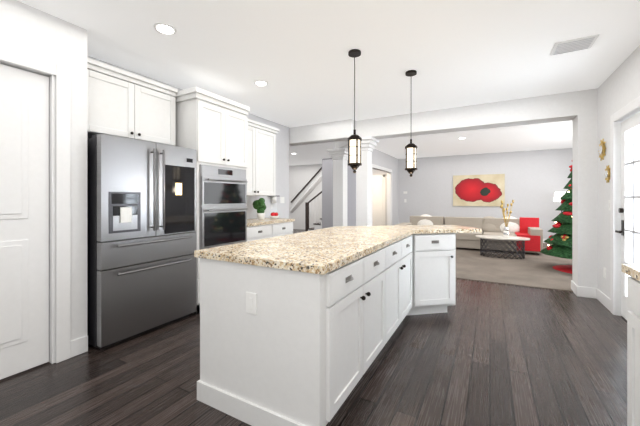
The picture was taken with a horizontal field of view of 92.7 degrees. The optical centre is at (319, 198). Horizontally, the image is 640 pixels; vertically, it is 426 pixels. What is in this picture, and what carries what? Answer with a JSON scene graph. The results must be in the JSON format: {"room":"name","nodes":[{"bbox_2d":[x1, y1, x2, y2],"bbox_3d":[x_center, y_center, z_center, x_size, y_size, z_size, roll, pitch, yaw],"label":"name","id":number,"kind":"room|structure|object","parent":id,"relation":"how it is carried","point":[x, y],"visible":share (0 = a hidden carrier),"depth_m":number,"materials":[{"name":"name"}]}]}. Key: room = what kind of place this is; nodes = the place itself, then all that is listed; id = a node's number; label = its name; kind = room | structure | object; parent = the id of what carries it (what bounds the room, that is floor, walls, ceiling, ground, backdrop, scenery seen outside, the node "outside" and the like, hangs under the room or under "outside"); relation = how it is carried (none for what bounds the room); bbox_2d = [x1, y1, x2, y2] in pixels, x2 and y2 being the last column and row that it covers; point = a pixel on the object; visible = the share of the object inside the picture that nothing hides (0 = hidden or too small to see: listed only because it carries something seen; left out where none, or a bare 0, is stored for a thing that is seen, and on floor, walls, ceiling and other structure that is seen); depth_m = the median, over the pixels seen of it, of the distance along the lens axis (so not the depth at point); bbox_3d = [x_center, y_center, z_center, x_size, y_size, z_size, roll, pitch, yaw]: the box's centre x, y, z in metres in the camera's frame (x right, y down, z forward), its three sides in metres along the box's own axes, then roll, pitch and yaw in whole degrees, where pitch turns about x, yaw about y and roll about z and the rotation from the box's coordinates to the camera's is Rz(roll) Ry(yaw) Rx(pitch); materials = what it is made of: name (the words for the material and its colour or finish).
{"room":"kitchen","nodes":[
{"label":"kitchen","id":0,"kind":"room"},
{"bbox_2d":[0,0,91,362],"bbox_3d":[-2.631,-0.070,1.278,0.100,2.620,2.830,0,0,29],"label":"wall","id":1,"kind":"structure","parent":0,"point":[24,28],"depth_m":2.40,"materials":[{"name":"white paint"}]},
{"bbox_2d":[0,64,48,379],"bbox_3d":[-2.208,0.154,1.946,0.128,2.148,0.780,0,0,29],"label":"pantry door","id":2,"kind":"structure","parent":1,"relation":"in","point":[24,220],"depth_m":2.17,"materials":[{"name":"white wood"}]},
{"bbox_2d":[0,46,87,363],"bbox_3d":[-2.589,0.110,1.242,0.028,2.260,2.850,0,0,29],"label":"door trim","id":3,"kind":"structure","parent":1,"relation":"attached to","point":[67,348],"depth_m":2.31,"materials":[{"name":"white wood"}]},
{"bbox_2d":[92,57,291,218],"bbox_3d":[-1.573,-0.070,4.243,0.120,2.620,3.800,0,0,29],"label":"wall","id":4,"kind":"structure","parent":0,"point":[283,170],"depth_m":5.66,"materials":[{"name":"white paint"}]},
{"bbox_2d":[87,57,177,145],"bbox_3d":[-1.942,-0.890,3.038,0.400,0.620,0.893,0,0,29],"label":"upper cabinet","id":5,"kind":"object","parent":4,"relation":"attached to","point":[123,103],"visible":0.81,"depth_m":2.91,"materials":[{"name":"white wood"}]},
{"bbox_2d":[247,196,276,218],"bbox_3d":[-1.138,0.135,4.893,0.008,0.370,1.460,0,0,29],"label":"backsplash","id":6,"kind":"structure","parent":4,"relation":"attached to","point":[251,212],"depth_m":5.06,"materials":[{"name":"white tile"}]},
{"bbox_2d":[247,119,279,195],"bbox_3d":[-1.074,-0.595,4.614,0.380,1.090,1.035,0,0,29],"label":"upper cabinet","id":7,"kind":"object","parent":4,"relation":"attached to","point":[261,174],"visible":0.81,"depth_m":4.64,"materials":[{"name":"white wood"}]},
{"bbox_2d":[271,196,283,208],"bbox_3d":[-0.752,0.069,5.491,0.100,0.258,0.500,0,0,29],"label":"light switch","id":8,"kind":"object","parent":4,"relation":"attached to","point":[273,199],"visible":0.96,"depth_m":5.36,"materials":[{"name":"plastic"}]},
{"bbox_2d":[0,229,626,425],"bbox_3d":[-0.214,1.265,5.214,10.350,0.050,12.300,0,0,29],"label":"floor","id":9,"kind":"structure","parent":0,"point":[480,353],"depth_m":2.14,"materials":[{"name":"brown wood"}]},
{"bbox_2d":[87,134,195,348],"bbox_3d":[-1.782,0.352,2.985,0.681,1.775,0.910,0,0,29],"label":"refrigerator","id":10,"kind":"object","parent":9,"relation":"on","point":[141,234],"visible":0.96,"depth_m":2.70,"materials":[{"name":"metal"}]},
{"bbox_2d":[175,87,249,313],"bbox_3d":[-1.379,0.030,3.714,0.715,2.420,0.825,0,0,29],"label":"tall cabinet","id":11,"kind":"object","parent":9,"relation":"on","point":[212,129],"visible":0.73,"depth_m":3.47,"materials":[{"name":"white wood"}]},
{"bbox_2d":[247,218,294,241],"bbox_3d":[-0.943,0.780,4.587,0.640,0.920,1.115,0,0,29],"label":"base cabinet","id":12,"kind":"object","parent":9,"relation":"on","point":[257,229],"depth_m":4.40,"materials":[{"name":"white wood"}]},
{"bbox_2d":[253,198,265,219],"bbox_3d":[-0.939,0.149,4.766,0.222,0.341,0.228,0,0,29],"label":"plant pot","id":13,"kind":"object","parent":12,"relation":"on","point":[259,205],"visible":1,"depth_m":4.72,"materials":[{"name":"green plant"}]},
{"bbox_2d":[269,212,278,218],"bbox_3d":[-0.753,0.269,4.976,0.180,0.102,0.180,0,0,29],"label":"fruit bowl","id":14,"kind":"object","parent":12,"relation":"on","point":[274,215],"visible":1,"depth_m":4.93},
{"bbox_2d":[290,167,321,231],"bbox_3d":[-0.022,-0.045,11.386,3.396,2.571,1.229,0,0,29],"label":"staircase","id":15,"kind":"structure","parent":9,"relation":"on","point":[304,196],"depth_m":10.97,"materials":[{"name":"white wood"}]},
{"bbox_2d":[197,257,455,425],"bbox_3d":[0.429,0.800,2.726,1.260,0.880,2.631,0,0,29],"label":"kitchen island","id":16,"kind":"object","parent":9,"relation":"on","point":[298,329],"depth_m":1.68,"materials":[{"name":"wood"}]},
{"bbox_2d":[194,225,481,292],"bbox_3d":[0.576,0.340,2.757,1.522,0.040,2.836,0,0,29],"label":"island countertop","id":17,"kind":"structure","parent":16,"relation":"on","point":[422,256],"depth_m":2.47,"materials":[{"name":"beige stone"}]},
{"bbox_2d":[327,148,347,226],"bbox_3d":[0.442,0.085,6.646,0.440,2.310,0.440,0,0,29],"label":"column","id":18,"kind":"structure","parent":9,"relation":"on","point":[339,156],"depth_m":6.54,"materials":[{"name":"white paint"}]},
{"bbox_2d":[356,136,378,225],"bbox_3d":[0.787,0.085,5.457,0.420,2.310,0.420,0,0,29],"label":"column","id":19,"kind":"structure","parent":9,"relation":"on","point":[364,191],"depth_m":5.35,"materials":[{"name":"white paint"}]},
{"bbox_2d":[456,243,572,291],"bbox_3d":[3.640,1.233,6.952,5.110,0.014,5.310,0,0,29],"label":"carpet floor","id":20,"kind":"structure","parent":9,"relation":"on","point":[534,270],"depth_m":5.30,"materials":[{"name":"beige carpet"}]},
{"bbox_2d":[393,214,542,254],"bbox_3d":[3.526,0.833,7.354,3.000,0.814,2.020,0,0,29],"label":"sectional sofa","id":21,"kind":"object","parent":20,"relation":"on","point":[526,227],"visible":0.62,"depth_m":7.34,"materials":[{"name":"fabric"}]},
{"bbox_2d":[475,235,529,258],"bbox_3d":[3.868,1.024,6.488,1.000,0.438,0.550,0,0,29],"label":"coffee table","id":22,"kind":"object","parent":20,"relation":"on","point":[512,239],"visible":1,"depth_m":6.38,"materials":[{"name":"metal"}]},
{"bbox_2d":[500,200,513,236],"bbox_3d":[3.951,0.409,6.441,0.257,0.792,0.184,0,0,29],"label":"stems","id":23,"kind":"object","parent":22,"relation":"on","point":[506,232],"visible":1,"depth_m":6.43,"materials":[{"name":"plant"}]},
{"bbox_2d":[540,165,571,273],"bbox_3d":[4.527,0.065,5.205,1.280,2.350,1.248,0,0,29],"label":"tree","id":24,"kind":"object","parent":20,"relation":"on","point":[560,240],"visible":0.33,"depth_m":5.19,"materials":[{"name":"green plant"}]},
{"bbox_2d":[553,192,565,212],"bbox_3d":[6.259,0.530,7.902,0.340,1.420,0.340,0,0,29],"label":"floor lamp","id":25,"kind":"object","parent":20,"relation":"on","point":[557,196],"visible":0.27,"depth_m":7.84,"materials":[{"name":"fabric"}]},
{"bbox_2d":[622,264,639,425],"bbox_3d":[0.861,0.780,-0.219,0.613,0.920,3.645,0,0,29],"label":"base cabinet","id":26,"kind":"object","parent":9,"relation":"on","point":[633,348],"depth_m":1.42,"materials":[{"name":"white wood"}]},
{"bbox_2d":[320,158,332,228],"bbox_3d":[0.595,-0.070,10.258,1.150,2.620,0.100,0,0,29],"label":"wall","id":27,"kind":"structure","parent":0,"point":[326,184],"depth_m":10.41,"materials":[{"name":"grey paint"}]},
{"bbox_2d":[17,0,639,165],"bbox_3d":[-0.214,-1.405,5.214,10.350,0.050,12.300,0,0,29],"label":"ceiling","id":28,"kind":"structure","parent":0,"point":[300,61],"depth_m":2.89,"materials":[{"name":"white paint"}]},
{"bbox_2d":[153,23,176,34],"bbox_3d":[-1.254,-1.375,2.474,0.168,0.009,0.168,0,0,-16],"label":"recessed light","id":29,"kind":"object","parent":28,"relation":"in","point":[165,29],"depth_m":2.47,"materials":[{"name":"white plastic"}]},
{"bbox_2d":[254,80,267,85],"bbox_3d":[-0.701,-1.375,3.631,0.168,0.009,0.168,0,0,-16],"label":"recessed light","id":30,"kind":"object","parent":28,"relation":"in","point":[259,82],"depth_m":3.62,"materials":[{"name":"white plastic"}]},
{"bbox_2d":[348,49,361,172],"bbox_3d":[0.326,-0.810,2.864,0.132,1.139,0.132,0,0,29],"label":"pendant light","id":31,"kind":"object","parent":28,"relation":"hanging from","point":[354,152],"visible":1,"depth_m":2.83,"materials":[{"name":"white glass"}]},
{"bbox_2d":[405,70,416,176],"bbox_3d":[0.991,-0.810,3.317,0.132,1.139,0.132,0,0,29],"label":"pendant light","id":32,"kind":"object","parent":28,"relation":"hanging from","point":[411,154],"visible":1,"depth_m":3.28,"materials":[{"name":"white glass"}]},
{"bbox_2d":[550,34,599,55],"bbox_3d":[2.267,-1.372,2.732,0.300,0.016,0.260,0,0,29],"label":"ceiling vent","id":33,"kind":"object","parent":28,"relation":"in","point":[575,44],"visible":0.96,"depth_m":2.71,"materials":[{"name":"white metal"}]},
{"bbox_2d":[347,149,399,225],"bbox_3d":[1.578,-0.070,8.623,0.120,2.620,4.360,0,0,29],"label":"wall","id":34,"kind":"structure","parent":0,"point":[382,159],"depth_m":9.40,"materials":[{"name":"white paint"}]},
{"bbox_2d":[372,177,382,225],"bbox_3d":[2.031,0.225,10.854,0.420,2.010,0.036,0,0,29],"label":"hall door","id":35,"kind":"structure","parent":34,"relation":"in","point":[377,201],"depth_m":10.83,"materials":[{"name":"white wood"}]},
{"bbox_2d":[372,164,391,225],"bbox_3d":[1.633,0.150,8.581,0.018,2.180,4.340,0,0,29],"label":"door frame","id":36,"kind":"structure","parent":34,"relation":"attached to","point":[389,174],"depth_m":9.75,"materials":[{"name":"white wood"}]},
{"bbox_2d":[292,148,571,238],"bbox_3d":[2.804,-0.070,10.504,10.230,2.620,0.120,0,0,29],"label":"wall","id":37,"kind":"structure","parent":0,"point":[535,180],"depth_m":9.33,"materials":[{"name":"white paint"}]},
{"bbox_2d":[453,174,504,205],"bbox_3d":[4.823,-0.260,9.310,1.400,0.960,0.024,0,0,29],"label":"framed picture","id":38,"kind":"object","parent":37,"relation":"attached to","point":[480,190],"visible":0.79,"depth_m":9.28},
{"bbox_2d":[289,91,577,148],"bbox_3d":[1.575,-1.225,5.415,4.480,0.310,1.273,0,0,29],"label":"header beam","id":39,"kind":"structure","parent":0,"point":[558,107],"depth_m":4.65,"materials":[{"name":"white paint"}]},
{"bbox_2d":[572,88,595,287],"bbox_3d":[3.440,-0.070,3.973,0.180,2.620,0.310,0,0,29],"label":"wall","id":40,"kind":"structure","parent":0,"point":[583,125],"depth_m":3.86,"materials":[{"name":"white paint"}]},
{"bbox_2d":[571,280,579,296],"bbox_3d":[3.347,1.175,4.006,0.014,0.130,0.284,0,0,29],"label":"baseboard","id":41,"kind":"structure","parent":40,"relation":"attached to","point":[576,289],"depth_m":3.95,"materials":[{"name":"white wood"}]},
{"bbox_2d":[592,96,639,314],"bbox_3d":[3.056,0.165,3.099,0.018,2.150,1.610,0,0,29],"label":"door trim","id":42,"kind":"structure","parent":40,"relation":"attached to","point":[609,303],"depth_m":3.28,"materials":[{"name":"white wood"}]},
{"bbox_2d":[596,45,639,315],"bbox_3d":[1.980,-0.070,1.026,0.120,2.620,6.880,0,0,29],"label":"wall","id":43,"kind":"structure","parent":0,"point":[622,87],"depth_m":3.42,"materials":[{"name":"white paint"}]},
{"bbox_2d":[580,286,591,293],"bbox_3d":[4.014,1.175,3.836,1.344,0.130,0.018,0,0,29],"label":"baseboard","id":44,"kind":"structure","parent":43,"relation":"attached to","point":[583,290],"depth_m":3.84,"materials":[{"name":"white wood"}]},
{"bbox_2d":[598,139,605,160],"bbox_3d":[3.325,-0.580,3.596,0.026,0.251,0.260,0,0,29],"label":"sunburst mirror","id":45,"kind":"object","parent":43,"relation":"attached to","point":[602,148],"visible":0.98,"depth_m":3.57,"materials":[{"name":"gold metal"}]},
{"bbox_2d":[603,267,605,277],"bbox_3d":[3.316,0.860,3.555,0.009,0.115,0.075,0,0,29],"label":"electrical outlet plate","id":46,"kind":"object","parent":43,"relation":"attached to","point":[604,272],"depth_m":3.55,"materials":[{"name":"white plastic"}]},
{"bbox_2d":[604,165,610,182],"bbox_3d":[3.227,-0.280,3.422,0.026,0.194,0.200,0,0,29],"label":"sunburst mirror","id":47,"kind":"object","parent":43,"relation":"attached to","point":[607,174],"visible":1,"depth_m":3.41,"materials":[{"name":"gold metal"}]},
{"bbox_2d":[615,112,639,319],"bbox_3d":[2.964,0.210,2.847,0.105,2.040,0.880,0,0,29],"label":"glass door","id":48,"kind":"structure","parent":43,"relation":"in","point":[629,210],"depth_m":3.07,"materials":[{"name":"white glass"}]}
]}

